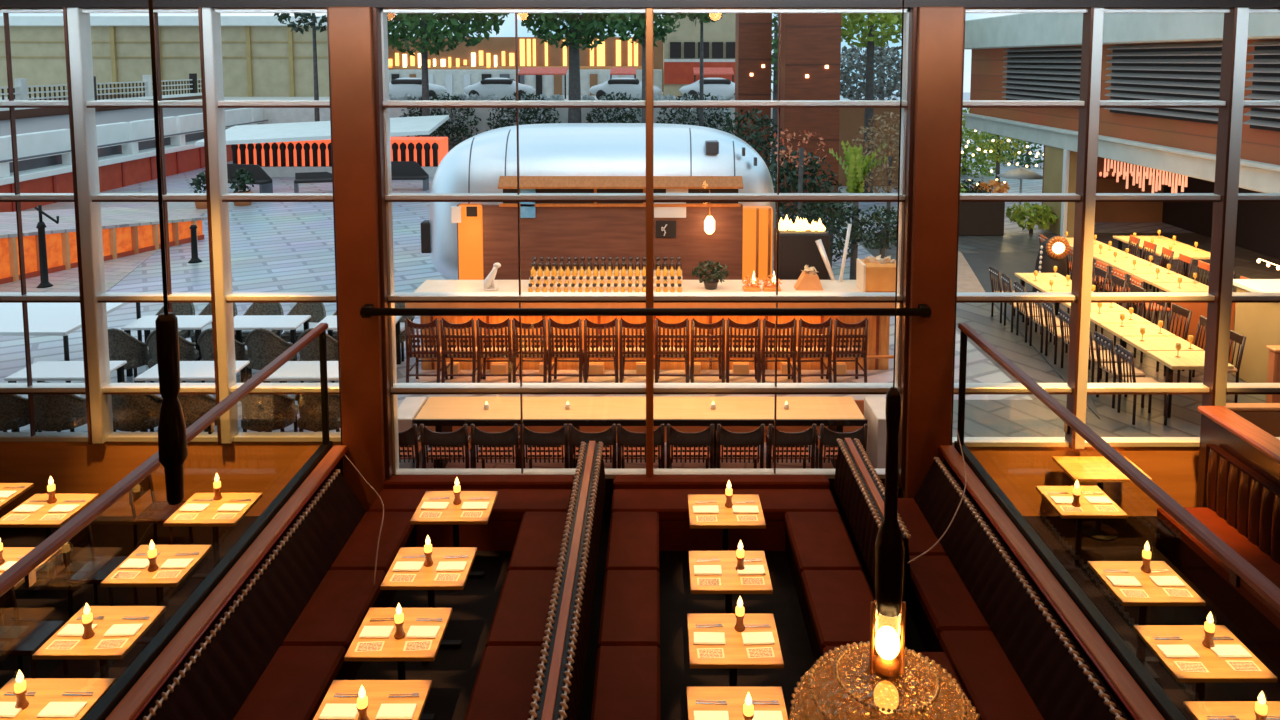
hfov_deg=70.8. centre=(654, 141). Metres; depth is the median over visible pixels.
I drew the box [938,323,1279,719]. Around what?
railing
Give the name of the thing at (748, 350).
bar stool
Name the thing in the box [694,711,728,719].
napkin
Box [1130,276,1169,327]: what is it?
cushioned chair
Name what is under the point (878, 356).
bar
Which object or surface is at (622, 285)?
glass jar
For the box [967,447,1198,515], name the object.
wall
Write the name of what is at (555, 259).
bottle
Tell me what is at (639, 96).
flowering bush
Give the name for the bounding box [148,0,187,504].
pendant lamp
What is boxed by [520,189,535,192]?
poster
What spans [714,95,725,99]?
flowering bush
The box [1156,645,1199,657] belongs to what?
napkin
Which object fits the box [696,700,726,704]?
cutlery
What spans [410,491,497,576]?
dining table
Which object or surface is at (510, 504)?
seat cushion
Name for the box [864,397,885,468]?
stone plinth
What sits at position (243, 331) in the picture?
seat cushion
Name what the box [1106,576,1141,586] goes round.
napkin
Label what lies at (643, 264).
liquor bottle
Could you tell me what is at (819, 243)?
leaning pole
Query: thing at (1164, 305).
chair
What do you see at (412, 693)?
cutlery
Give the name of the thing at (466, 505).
napkin
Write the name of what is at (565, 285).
glass jar
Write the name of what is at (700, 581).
menu card
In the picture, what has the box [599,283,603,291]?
glass jar
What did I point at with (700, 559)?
cutlery
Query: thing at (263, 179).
bench
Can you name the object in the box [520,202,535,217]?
poster
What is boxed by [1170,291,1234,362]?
wall
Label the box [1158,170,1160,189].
light
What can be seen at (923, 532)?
seat cushion
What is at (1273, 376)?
wall
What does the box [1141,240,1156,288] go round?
cushioned chair
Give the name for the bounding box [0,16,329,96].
building
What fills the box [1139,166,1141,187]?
light
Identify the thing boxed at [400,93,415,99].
flowering bush
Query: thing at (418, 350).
bar stool
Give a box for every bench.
[227,164,272,192]
[294,172,331,192]
[368,475,574,550]
[391,161,428,190]
[611,475,838,550]
[1156,444,1279,667]
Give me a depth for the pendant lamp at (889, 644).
3.53 m
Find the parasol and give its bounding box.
[997,167,1042,203]
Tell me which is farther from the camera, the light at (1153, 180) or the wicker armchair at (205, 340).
the light at (1153, 180)
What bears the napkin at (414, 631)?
on the dining table at (392, 650)
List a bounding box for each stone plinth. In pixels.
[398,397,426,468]
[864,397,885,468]
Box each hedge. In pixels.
[399,92,480,151]
[486,91,561,130]
[585,91,641,122]
[656,92,732,131]
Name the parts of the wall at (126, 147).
thin rail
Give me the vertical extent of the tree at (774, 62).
9.188 m
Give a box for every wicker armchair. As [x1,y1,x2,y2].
[0,394,41,431]
[33,382,86,431]
[108,328,149,382]
[111,382,162,431]
[146,329,198,382]
[150,303,194,338]
[178,382,216,431]
[191,303,236,348]
[197,328,248,382]
[240,382,298,431]
[242,303,283,342]
[245,328,294,378]
[281,303,325,341]
[295,382,339,431]
[297,328,337,382]
[332,310,337,340]
[395,303,414,361]
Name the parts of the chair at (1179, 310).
leg, leg, leg, crest rail, leg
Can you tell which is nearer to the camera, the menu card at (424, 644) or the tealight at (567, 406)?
the menu card at (424, 644)
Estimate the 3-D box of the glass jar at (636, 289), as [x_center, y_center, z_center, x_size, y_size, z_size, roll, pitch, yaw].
[-0.269,2.178,13.443,0.066,0.135,0.063,0,5,0]
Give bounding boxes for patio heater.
[1032,236,1069,291]
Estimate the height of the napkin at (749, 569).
0.017 m
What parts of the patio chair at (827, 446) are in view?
leg, armrest, leg, seat, crest panel, leg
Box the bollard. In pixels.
[188,225,201,262]
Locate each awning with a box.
[518,67,567,98]
[610,67,635,78]
[693,67,733,98]
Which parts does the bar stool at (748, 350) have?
leg, seat rail, seat, crest rail, rail, leg, leg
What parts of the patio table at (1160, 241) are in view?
leg, leg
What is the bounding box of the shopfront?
[389,69,661,95]
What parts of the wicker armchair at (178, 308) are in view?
seat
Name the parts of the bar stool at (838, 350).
leg, seat, seat rail, crest rail, rail, leg, leg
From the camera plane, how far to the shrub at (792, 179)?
19.98 m
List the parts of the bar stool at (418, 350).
leg, leg, crest rail, rail, seat rail, seat, leg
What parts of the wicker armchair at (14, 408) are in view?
seat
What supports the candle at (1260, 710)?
on the dining table at (1243, 710)
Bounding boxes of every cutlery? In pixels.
[4,692,35,695]
[29,500,47,501]
[62,692,93,695]
[64,500,85,501]
[77,616,104,618]
[122,616,149,619]
[174,552,199,555]
[192,499,213,500]
[231,499,250,500]
[334,693,358,697]
[369,618,394,621]
[388,693,418,697]
[402,555,424,557]
[415,618,441,621]
[444,555,467,557]
[695,501,716,502]
[696,559,719,561]
[696,624,722,627]
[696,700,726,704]
[734,501,755,502]
[743,559,761,561]
[744,624,770,627]
[752,700,779,704]
[1047,492,1068,493]
[1082,492,1102,493]
[1104,570,1128,572]
[1150,569,1170,572]
[1154,636,1182,639]
[1203,636,1233,639]
[1205,716,1239,719]
[1265,716,1279,719]
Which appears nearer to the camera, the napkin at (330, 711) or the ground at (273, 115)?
the napkin at (330, 711)
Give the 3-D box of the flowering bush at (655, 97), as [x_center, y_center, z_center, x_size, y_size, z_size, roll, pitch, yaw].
[0.126,-2.168,45.850,0.852,0.617,0.734,2,6,25]
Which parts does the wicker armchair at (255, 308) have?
seat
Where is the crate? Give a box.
[856,255,895,291]
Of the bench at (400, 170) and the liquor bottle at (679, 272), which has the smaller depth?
the liquor bottle at (679, 272)
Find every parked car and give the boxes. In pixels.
[389,78,446,99]
[463,78,535,99]
[589,78,660,99]
[679,78,734,99]
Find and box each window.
[0,7,340,444]
[381,8,908,478]
[952,7,1279,449]
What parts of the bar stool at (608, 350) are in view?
leg, crest rail, rail, seat rail, seat, leg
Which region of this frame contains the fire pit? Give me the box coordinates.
[774,215,829,279]
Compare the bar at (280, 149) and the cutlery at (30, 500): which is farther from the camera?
the bar at (280, 149)
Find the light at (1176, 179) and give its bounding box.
[1174,174,1177,192]
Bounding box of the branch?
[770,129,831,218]
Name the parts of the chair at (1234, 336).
leg, seat, crest rail, leg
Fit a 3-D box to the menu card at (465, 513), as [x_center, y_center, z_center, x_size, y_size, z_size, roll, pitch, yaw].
[-1.821,3.701,8.953,0.204,0.003,0.117,0,5,2]
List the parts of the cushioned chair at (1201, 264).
crest rail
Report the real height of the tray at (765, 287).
0.050 m
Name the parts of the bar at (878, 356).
panel, foot rail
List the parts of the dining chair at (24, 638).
backrest, leg, seat, leg, leg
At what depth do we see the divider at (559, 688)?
7.23 m
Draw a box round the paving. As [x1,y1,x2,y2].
[0,202,206,291]
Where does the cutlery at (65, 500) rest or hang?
on the dining table at (32, 521)
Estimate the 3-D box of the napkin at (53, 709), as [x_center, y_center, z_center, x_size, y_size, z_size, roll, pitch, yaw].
[-4.118,3.940,6.252,0.267,0.017,0.144,0,5,0]
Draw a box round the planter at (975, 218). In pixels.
[959,179,1009,235]
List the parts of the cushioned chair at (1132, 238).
crest rail, leg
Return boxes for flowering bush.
[389,94,397,99]
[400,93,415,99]
[455,94,468,99]
[466,93,482,99]
[484,94,498,99]
[534,94,549,99]
[549,94,563,99]
[581,94,595,99]
[600,93,615,99]
[631,94,641,99]
[653,94,663,99]
[664,94,675,99]
[680,94,693,99]
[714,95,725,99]
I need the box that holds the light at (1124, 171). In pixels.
[1123,163,1125,178]
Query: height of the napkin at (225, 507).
0.017 m
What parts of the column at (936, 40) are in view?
edge trim, edge trim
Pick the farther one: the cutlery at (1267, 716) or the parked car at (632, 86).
the parked car at (632, 86)
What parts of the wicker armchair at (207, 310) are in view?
seat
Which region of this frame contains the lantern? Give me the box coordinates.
[704,190,714,233]
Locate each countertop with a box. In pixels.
[414,280,861,291]
[1232,279,1279,382]
[1233,279,1279,291]
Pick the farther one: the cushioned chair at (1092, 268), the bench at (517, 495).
the cushioned chair at (1092, 268)
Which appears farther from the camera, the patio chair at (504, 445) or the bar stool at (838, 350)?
the bar stool at (838, 350)
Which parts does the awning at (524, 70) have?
post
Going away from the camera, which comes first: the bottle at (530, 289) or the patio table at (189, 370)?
the patio table at (189, 370)
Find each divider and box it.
[528,441,605,719]
[834,438,911,632]
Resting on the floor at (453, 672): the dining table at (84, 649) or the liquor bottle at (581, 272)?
the dining table at (84, 649)
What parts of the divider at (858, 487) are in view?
panel, rope trim, rail, rope trim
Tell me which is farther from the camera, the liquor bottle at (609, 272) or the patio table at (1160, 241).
the patio table at (1160, 241)
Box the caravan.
[421,123,775,279]
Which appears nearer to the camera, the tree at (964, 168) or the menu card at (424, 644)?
the menu card at (424, 644)
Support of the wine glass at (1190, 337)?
on the patio table at (1161, 347)
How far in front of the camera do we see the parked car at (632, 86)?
48.51 m
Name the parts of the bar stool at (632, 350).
leg, leg, rail, seat rail, crest rail, seat, leg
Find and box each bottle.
[531,263,535,276]
[532,257,537,270]
[538,263,542,276]
[539,257,543,270]
[545,263,549,276]
[546,257,550,270]
[552,263,556,276]
[553,257,557,270]
[558,263,563,276]
[560,257,564,270]
[565,263,569,276]
[566,257,571,270]
[572,263,576,276]
[573,257,578,270]
[579,263,583,276]
[580,257,585,270]
[586,263,590,276]
[587,257,591,270]
[593,263,597,276]
[594,257,598,270]
[600,263,604,276]
[601,257,605,270]
[607,263,611,276]
[608,257,612,270]
[614,257,619,270]
[614,263,618,275]
[621,257,626,270]
[621,263,625,275]
[628,257,633,269]
[628,263,632,275]
[635,257,639,269]
[635,263,639,276]
[642,263,645,276]
[655,257,660,269]
[656,263,660,276]
[662,257,667,270]
[663,263,667,276]
[669,257,674,270]
[670,263,674,276]
[676,257,680,270]
[677,263,681,276]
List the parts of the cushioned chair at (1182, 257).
crest rail, leg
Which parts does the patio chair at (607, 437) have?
leg, crest panel, seat, leg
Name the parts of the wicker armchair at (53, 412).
seat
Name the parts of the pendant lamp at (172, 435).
suspension rod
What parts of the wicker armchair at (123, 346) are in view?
leg, seat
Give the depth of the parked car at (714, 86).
48.51 m
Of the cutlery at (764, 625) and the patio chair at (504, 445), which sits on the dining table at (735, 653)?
the cutlery at (764, 625)
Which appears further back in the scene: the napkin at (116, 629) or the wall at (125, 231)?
the wall at (125, 231)
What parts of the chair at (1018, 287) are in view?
leg, crest rail, leg, seat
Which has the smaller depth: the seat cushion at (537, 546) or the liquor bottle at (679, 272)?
the seat cushion at (537, 546)
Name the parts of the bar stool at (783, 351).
leg, leg, seat, seat rail, crest rail, rail, leg, leg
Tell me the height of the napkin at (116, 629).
0.017 m
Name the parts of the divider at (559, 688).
rope trim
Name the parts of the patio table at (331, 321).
leg, leg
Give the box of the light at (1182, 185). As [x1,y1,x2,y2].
[1181,175,1183,191]
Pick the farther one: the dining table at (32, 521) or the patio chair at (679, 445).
the patio chair at (679, 445)
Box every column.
[327,7,392,511]
[898,7,965,497]
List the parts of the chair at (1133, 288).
crest rail, leg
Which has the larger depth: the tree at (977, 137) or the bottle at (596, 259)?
the tree at (977, 137)
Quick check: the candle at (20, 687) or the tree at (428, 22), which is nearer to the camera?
the candle at (20, 687)
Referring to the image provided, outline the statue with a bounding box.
[483,263,500,290]
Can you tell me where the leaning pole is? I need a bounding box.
[839,224,851,281]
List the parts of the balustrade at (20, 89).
post, post, rail, rail, rail, post, post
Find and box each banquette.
[139,469,415,719]
[464,512,568,719]
[591,512,659,719]
[784,512,923,719]
[898,457,1128,719]
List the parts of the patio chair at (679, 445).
leg, seat, crest panel, leg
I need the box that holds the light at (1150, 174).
[1149,168,1151,184]
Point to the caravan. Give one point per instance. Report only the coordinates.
(463, 240)
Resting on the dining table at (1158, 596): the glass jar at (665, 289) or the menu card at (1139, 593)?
the menu card at (1139, 593)
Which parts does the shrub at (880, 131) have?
stem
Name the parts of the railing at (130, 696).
handrail, post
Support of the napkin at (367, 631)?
on the dining table at (392, 650)
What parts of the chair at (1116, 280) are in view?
crest rail, leg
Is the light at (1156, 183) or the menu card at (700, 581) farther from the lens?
the light at (1156, 183)
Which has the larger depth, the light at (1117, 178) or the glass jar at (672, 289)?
the light at (1117, 178)
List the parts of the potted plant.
pot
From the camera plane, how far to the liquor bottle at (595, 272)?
13.73 m
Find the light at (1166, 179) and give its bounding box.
[1165,172,1167,184]
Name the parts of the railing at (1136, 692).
post, handrail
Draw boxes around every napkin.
[0,491,16,497]
[0,561,16,570]
[0,702,22,717]
[12,504,43,512]
[36,702,87,717]
[48,505,79,512]
[56,624,96,635]
[103,624,143,635]
[119,559,148,568]
[160,559,193,568]
[179,504,209,511]
[217,504,247,511]
[318,704,357,718]
[359,626,393,637]
[375,704,416,718]
[392,561,423,570]
[406,626,439,637]
[420,502,449,509]
[436,561,466,570]
[461,502,488,509]
[693,505,718,513]
[693,632,725,644]
[694,565,721,574]
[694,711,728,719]
[732,505,758,513]
[736,565,764,574]
[741,632,774,644]
[752,711,782,719]
[1050,496,1072,503]
[1084,496,1112,503]
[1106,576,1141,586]
[1149,576,1185,585]
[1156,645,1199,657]
[1210,645,1251,657]
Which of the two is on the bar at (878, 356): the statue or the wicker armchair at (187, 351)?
the statue
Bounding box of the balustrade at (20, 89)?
[0,73,201,119]
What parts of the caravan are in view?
door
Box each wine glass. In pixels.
[1120,314,1124,326]
[1128,307,1133,319]
[1139,327,1144,340]
[1158,320,1162,333]
[1175,343,1180,357]
[1188,335,1193,348]
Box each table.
[0,303,141,382]
[0,483,33,508]
[0,494,98,592]
[0,547,61,635]
[0,678,115,719]
[4,361,126,431]
[32,606,165,677]
[100,545,211,643]
[121,315,212,376]
[134,361,249,431]
[163,493,262,579]
[234,315,310,360]
[263,361,338,431]
[313,315,401,364]
[313,680,431,719]
[344,608,451,719]
[380,547,476,662]
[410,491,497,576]
[412,397,867,468]
[687,614,783,686]
[687,687,787,719]
[688,495,765,550]
[688,551,772,613]
[1015,273,1233,417]
[1036,486,1127,582]
[1052,456,1152,540]
[1066,238,1208,329]
[1087,561,1205,680]
[1113,236,1210,291]
[1133,625,1277,719]
[1183,701,1279,719]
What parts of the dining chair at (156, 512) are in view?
leg, backrest, leg, seat, leg, leg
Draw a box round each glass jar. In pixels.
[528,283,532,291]
[535,283,539,291]
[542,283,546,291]
[549,283,553,291]
[557,283,560,291]
[564,283,567,291]
[571,283,574,291]
[578,283,581,291]
[585,283,588,291]
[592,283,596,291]
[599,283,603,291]
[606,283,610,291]
[613,283,617,291]
[621,283,624,291]
[628,283,631,291]
[635,283,638,291]
[642,283,645,291]
[656,283,660,291]
[663,283,667,291]
[670,283,674,291]
[677,283,681,291]
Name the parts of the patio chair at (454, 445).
leg, crest panel, seat, leg, leg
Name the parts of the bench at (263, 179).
backrest, seat, leg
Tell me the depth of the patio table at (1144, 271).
16.75 m
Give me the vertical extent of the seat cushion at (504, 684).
0.130 m
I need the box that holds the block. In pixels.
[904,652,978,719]
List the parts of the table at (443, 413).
leg, leg, leg, leg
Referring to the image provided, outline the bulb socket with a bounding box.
[874,655,899,679]
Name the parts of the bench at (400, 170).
backrest, seat, leg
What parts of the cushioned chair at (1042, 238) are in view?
crest rail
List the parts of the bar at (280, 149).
dark post, dark post, dark post, dark post, dark post, dark post, dark post, dark post, dark post, dark post, dark post, dark post, dark post, red panel, dark post, dark post, dark post, dark post, dark post, dark post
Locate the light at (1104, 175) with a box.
[1103,158,1105,176]
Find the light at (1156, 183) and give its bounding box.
[1155,170,1157,191]
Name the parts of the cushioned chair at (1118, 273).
crest rail, leg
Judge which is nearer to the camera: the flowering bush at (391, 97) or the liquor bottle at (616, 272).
the liquor bottle at (616, 272)
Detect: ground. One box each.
[0,89,772,152]
[0,92,1193,431]
[858,233,1279,436]
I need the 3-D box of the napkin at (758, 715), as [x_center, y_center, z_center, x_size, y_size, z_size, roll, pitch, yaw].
[0.757,3.948,6.165,0.240,0.017,0.144,0,5,0]
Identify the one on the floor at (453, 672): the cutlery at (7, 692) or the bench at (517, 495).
the bench at (517, 495)
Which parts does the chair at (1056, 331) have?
leg, crest rail, leg, seat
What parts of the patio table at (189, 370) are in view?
leg, leg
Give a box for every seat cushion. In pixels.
[193,323,211,332]
[233,646,345,719]
[242,330,271,332]
[282,570,385,652]
[284,322,317,332]
[330,512,414,573]
[368,489,571,519]
[400,322,404,333]
[464,646,543,719]
[486,570,557,646]
[508,512,568,570]
[591,646,659,719]
[598,570,659,648]
[606,512,658,571]
[611,489,838,519]
[784,512,861,576]
[801,570,884,653]
[823,646,923,719]
[898,498,945,555]
[909,556,989,638]
[939,631,1043,719]
[1157,507,1279,628]
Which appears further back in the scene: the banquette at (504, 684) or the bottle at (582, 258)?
the bottle at (582, 258)
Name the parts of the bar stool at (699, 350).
leg, seat, seat rail, crest rail, rail, leg, leg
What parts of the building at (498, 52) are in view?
cornice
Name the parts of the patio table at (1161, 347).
leg, leg, leg, leg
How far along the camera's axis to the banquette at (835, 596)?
7.92 m
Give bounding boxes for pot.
[195,202,206,208]
[234,191,252,205]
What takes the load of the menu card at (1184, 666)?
on the dining table at (1219, 669)
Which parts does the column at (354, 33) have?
edge trim, edge trim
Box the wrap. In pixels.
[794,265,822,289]
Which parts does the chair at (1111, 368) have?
leg, crest rail, leg, seat, leg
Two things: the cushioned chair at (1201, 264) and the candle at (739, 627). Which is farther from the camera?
the cushioned chair at (1201, 264)
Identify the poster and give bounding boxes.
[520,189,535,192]
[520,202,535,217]
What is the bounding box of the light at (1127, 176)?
[1126,163,1128,188]
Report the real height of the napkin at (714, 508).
0.017 m
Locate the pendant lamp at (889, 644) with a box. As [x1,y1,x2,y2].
[790,0,979,719]
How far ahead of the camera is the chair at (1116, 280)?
15.45 m
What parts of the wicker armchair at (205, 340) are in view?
seat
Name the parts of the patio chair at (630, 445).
leg, leg, seat, crest panel, leg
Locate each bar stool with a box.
[405,317,447,382]
[440,317,482,382]
[476,318,512,382]
[512,317,551,382]
[548,317,583,382]
[584,318,617,382]
[619,318,653,382]
[655,318,688,382]
[689,317,724,382]
[725,317,760,382]
[760,318,796,382]
[791,317,832,382]
[826,317,867,382]
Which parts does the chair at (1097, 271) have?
crest rail, leg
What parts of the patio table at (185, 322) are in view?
leg, leg, leg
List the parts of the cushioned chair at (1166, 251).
leg, crest rail, leg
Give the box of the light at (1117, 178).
[1116,161,1118,181]
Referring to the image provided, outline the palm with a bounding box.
[829,140,887,279]
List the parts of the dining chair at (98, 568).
leg, backrest, leg, seat, leg, leg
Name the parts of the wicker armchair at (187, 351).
seat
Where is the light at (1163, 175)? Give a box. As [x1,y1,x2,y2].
[1162,171,1164,184]
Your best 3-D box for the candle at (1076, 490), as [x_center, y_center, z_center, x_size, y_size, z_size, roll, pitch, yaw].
[4.271,3.551,9.117,0.088,0.275,0.086,0,5,0]
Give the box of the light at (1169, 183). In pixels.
[1168,172,1170,186]
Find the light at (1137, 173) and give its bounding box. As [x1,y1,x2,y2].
[1136,165,1138,183]
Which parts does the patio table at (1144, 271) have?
leg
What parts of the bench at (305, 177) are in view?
leg, seat, backrest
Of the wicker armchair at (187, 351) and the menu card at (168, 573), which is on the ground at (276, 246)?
the wicker armchair at (187, 351)
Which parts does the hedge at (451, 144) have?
stem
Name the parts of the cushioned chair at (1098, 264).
crest rail, leg, seat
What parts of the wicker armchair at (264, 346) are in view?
leg, seat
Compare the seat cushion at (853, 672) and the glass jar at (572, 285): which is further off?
the glass jar at (572, 285)
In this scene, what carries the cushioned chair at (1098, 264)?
on the ground at (983, 418)
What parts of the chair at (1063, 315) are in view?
leg, crest rail, seat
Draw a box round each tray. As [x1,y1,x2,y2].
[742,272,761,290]
[743,285,760,290]
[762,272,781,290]
[763,285,780,290]
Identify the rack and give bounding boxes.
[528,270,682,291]
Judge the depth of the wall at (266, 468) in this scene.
10.35 m
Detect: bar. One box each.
[195,115,448,176]
[405,280,894,369]
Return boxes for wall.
[0,0,1279,7]
[0,108,267,211]
[0,207,207,283]
[427,400,863,442]
[838,108,899,185]
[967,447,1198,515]
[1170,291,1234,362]
[1196,406,1279,506]
[1226,403,1279,436]
[1266,345,1279,402]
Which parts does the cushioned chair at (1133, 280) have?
crest rail, leg, seat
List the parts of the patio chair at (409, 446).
crest panel, seat, leg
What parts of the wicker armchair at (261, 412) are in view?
seat, leg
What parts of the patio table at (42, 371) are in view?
leg, leg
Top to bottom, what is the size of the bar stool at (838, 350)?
1.054 m
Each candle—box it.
[0,539,4,564]
[14,670,28,709]
[47,476,56,503]
[82,603,94,638]
[147,540,158,571]
[213,473,221,500]
[357,685,369,719]
[394,603,404,638]
[424,535,432,566]
[453,477,461,504]
[725,480,732,507]
[734,596,744,631]
[735,540,744,570]
[743,692,753,719]
[1071,480,1080,506]
[1140,541,1151,572]
[1202,612,1214,648]
[1254,691,1267,719]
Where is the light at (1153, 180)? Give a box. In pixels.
[1152,169,1154,192]
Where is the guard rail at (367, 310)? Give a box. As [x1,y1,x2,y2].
[360,304,930,317]
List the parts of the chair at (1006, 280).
leg, crest rail, leg, seat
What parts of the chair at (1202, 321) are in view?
leg, leg, crest rail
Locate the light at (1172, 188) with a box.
[1171,173,1173,192]
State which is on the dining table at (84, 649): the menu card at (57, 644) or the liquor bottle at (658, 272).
the menu card at (57, 644)
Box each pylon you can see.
[735,13,771,166]
[777,13,840,213]
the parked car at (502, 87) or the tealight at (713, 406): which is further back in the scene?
the parked car at (502, 87)
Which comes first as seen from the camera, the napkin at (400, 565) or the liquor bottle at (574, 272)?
the napkin at (400, 565)
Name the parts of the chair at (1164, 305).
leg, leg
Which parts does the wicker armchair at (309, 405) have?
seat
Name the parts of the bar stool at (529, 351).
leg, crest rail, rail, seat rail, seat, leg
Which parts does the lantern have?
glass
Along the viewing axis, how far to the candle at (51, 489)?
9.18 m
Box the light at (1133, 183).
[1132,165,1134,185]
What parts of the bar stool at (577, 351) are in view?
leg, leg, crest rail, rail, seat rail, seat, leg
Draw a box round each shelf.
[499,203,740,206]
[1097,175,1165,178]
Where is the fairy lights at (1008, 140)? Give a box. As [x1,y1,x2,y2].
[961,130,1043,185]
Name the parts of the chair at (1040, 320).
leg, leg, seat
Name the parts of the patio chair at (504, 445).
leg, crest panel, seat, leg, leg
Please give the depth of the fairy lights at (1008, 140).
32.29 m
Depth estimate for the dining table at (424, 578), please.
8.02 m
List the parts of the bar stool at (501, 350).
leg, leg, crest rail, rail, seat rail, seat, leg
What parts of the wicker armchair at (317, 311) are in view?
seat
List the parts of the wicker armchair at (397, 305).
leg, seat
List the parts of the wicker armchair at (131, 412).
seat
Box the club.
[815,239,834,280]
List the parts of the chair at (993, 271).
leg, crest rail, leg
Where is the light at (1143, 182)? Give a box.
[1142,167,1144,190]
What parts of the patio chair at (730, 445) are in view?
leg, seat, crest panel, leg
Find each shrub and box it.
[189,171,206,208]
[229,168,255,205]
[720,108,785,187]
[768,151,842,232]
[793,188,861,279]
[852,111,899,248]
[852,205,896,258]
[1005,202,1057,232]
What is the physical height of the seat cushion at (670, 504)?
0.130 m
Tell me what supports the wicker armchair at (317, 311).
on the ground at (276, 246)
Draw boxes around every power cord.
[345,455,383,584]
[907,430,966,563]
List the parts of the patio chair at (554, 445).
leg, crest panel, seat, leg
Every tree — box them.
[274,13,326,121]
[387,13,508,136]
[517,13,625,122]
[602,13,688,122]
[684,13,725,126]
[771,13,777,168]
[840,42,900,99]
[841,13,901,192]
[857,13,895,97]
[961,108,1001,176]
[967,130,1029,183]
[986,135,1043,168]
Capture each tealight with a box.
[484,401,488,409]
[565,401,570,409]
[710,401,715,409]
[784,401,788,409]
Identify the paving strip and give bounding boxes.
[957,251,984,291]
[962,251,1099,418]
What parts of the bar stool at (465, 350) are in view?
leg, leg, crest rail, rail, seat rail, seat, leg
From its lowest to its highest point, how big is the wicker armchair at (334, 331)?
0.921 m
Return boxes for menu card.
[2,514,29,520]
[39,514,66,520]
[45,639,79,649]
[94,638,128,648]
[110,571,140,578]
[152,570,181,578]
[173,513,198,519]
[212,513,237,518]
[354,641,384,651]
[389,574,415,581]
[403,640,431,650]
[419,511,441,517]
[434,573,459,580]
[461,511,482,516]
[696,515,717,521]
[697,578,720,585]
[697,648,724,658]
[736,515,757,520]
[740,577,764,584]
[746,647,774,657]
[1059,505,1083,511]
[1093,505,1118,510]
[1119,589,1149,597]
[1162,588,1192,596]
[1173,661,1209,672]
[1225,660,1261,670]
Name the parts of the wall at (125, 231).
post, post, post, post, post, post, post, post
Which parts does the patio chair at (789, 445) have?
armrest, leg, leg, seat, crest panel, leg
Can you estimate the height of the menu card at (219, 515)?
0.003 m
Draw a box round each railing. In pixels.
[0,323,348,719]
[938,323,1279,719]
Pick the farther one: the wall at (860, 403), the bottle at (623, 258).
the bottle at (623, 258)
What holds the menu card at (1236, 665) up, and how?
on the dining table at (1219, 669)
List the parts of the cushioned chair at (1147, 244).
crest rail, leg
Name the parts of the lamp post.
post, lamp arm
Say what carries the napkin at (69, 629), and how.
on the dining table at (84, 649)
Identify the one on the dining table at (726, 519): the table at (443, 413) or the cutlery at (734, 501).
the cutlery at (734, 501)
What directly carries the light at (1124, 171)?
hanging from the building at (1022, 56)
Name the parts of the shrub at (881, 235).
stem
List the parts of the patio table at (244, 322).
leg, leg, leg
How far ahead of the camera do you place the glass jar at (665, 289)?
13.42 m
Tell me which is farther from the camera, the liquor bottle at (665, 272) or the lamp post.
the lamp post
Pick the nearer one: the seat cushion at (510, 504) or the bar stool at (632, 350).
the seat cushion at (510, 504)
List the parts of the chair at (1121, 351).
leg, crest rail, leg, seat, leg, leg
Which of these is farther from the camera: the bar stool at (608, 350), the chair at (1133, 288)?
the chair at (1133, 288)
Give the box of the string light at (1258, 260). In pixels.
[1257,258,1279,269]
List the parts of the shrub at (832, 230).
stem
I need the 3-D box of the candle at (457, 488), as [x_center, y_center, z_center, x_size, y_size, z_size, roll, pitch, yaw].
[-2.017,3.546,9.173,0.088,0.275,0.086,0,5,0]
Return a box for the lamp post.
[34,205,58,287]
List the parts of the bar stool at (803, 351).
leg, seat, seat rail, crest rail, rail, leg, leg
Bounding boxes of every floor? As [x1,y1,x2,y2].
[0,516,1279,719]
[419,443,862,468]
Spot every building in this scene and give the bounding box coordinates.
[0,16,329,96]
[388,37,662,91]
[663,13,735,96]
[962,13,1279,259]
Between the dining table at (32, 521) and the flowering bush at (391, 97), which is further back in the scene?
the flowering bush at (391, 97)
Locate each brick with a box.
[446,362,459,373]
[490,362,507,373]
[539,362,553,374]
[589,362,603,373]
[636,362,645,373]
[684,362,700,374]
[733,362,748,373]
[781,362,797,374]
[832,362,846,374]
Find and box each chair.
[0,586,67,677]
[62,524,137,619]
[129,474,192,550]
[398,423,420,468]
[420,423,471,468]
[470,423,520,468]
[520,423,568,468]
[568,423,616,468]
[617,423,664,468]
[666,423,713,468]
[716,423,764,468]
[765,423,815,468]
[815,423,867,468]
[989,266,1024,322]
[1001,273,1037,331]
[1014,281,1051,342]
[1027,290,1068,352]
[1039,234,1047,245]
[1043,303,1068,364]
[1058,309,1101,378]
[1066,248,1096,291]
[1067,267,1108,313]
[1088,327,1122,382]
[1092,268,1110,291]
[1094,260,1131,306]
[1094,332,1145,408]
[1095,275,1126,331]
[1101,283,1146,345]
[1111,268,1149,320]
[1115,344,1168,424]
[1120,303,1167,357]
[1128,235,1139,256]
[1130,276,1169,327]
[1140,303,1191,371]
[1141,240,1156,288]
[1145,247,1173,291]
[1153,253,1192,291]
[1164,315,1206,382]
[1188,329,1245,402]
[1194,260,1209,285]
[1234,276,1248,325]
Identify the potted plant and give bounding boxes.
[691,260,729,289]
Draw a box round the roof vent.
[705,140,718,153]
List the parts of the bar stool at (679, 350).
leg, leg, seat rail, crest rail, rail, seat, leg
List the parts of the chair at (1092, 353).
leg, seat, leg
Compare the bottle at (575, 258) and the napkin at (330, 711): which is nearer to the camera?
the napkin at (330, 711)

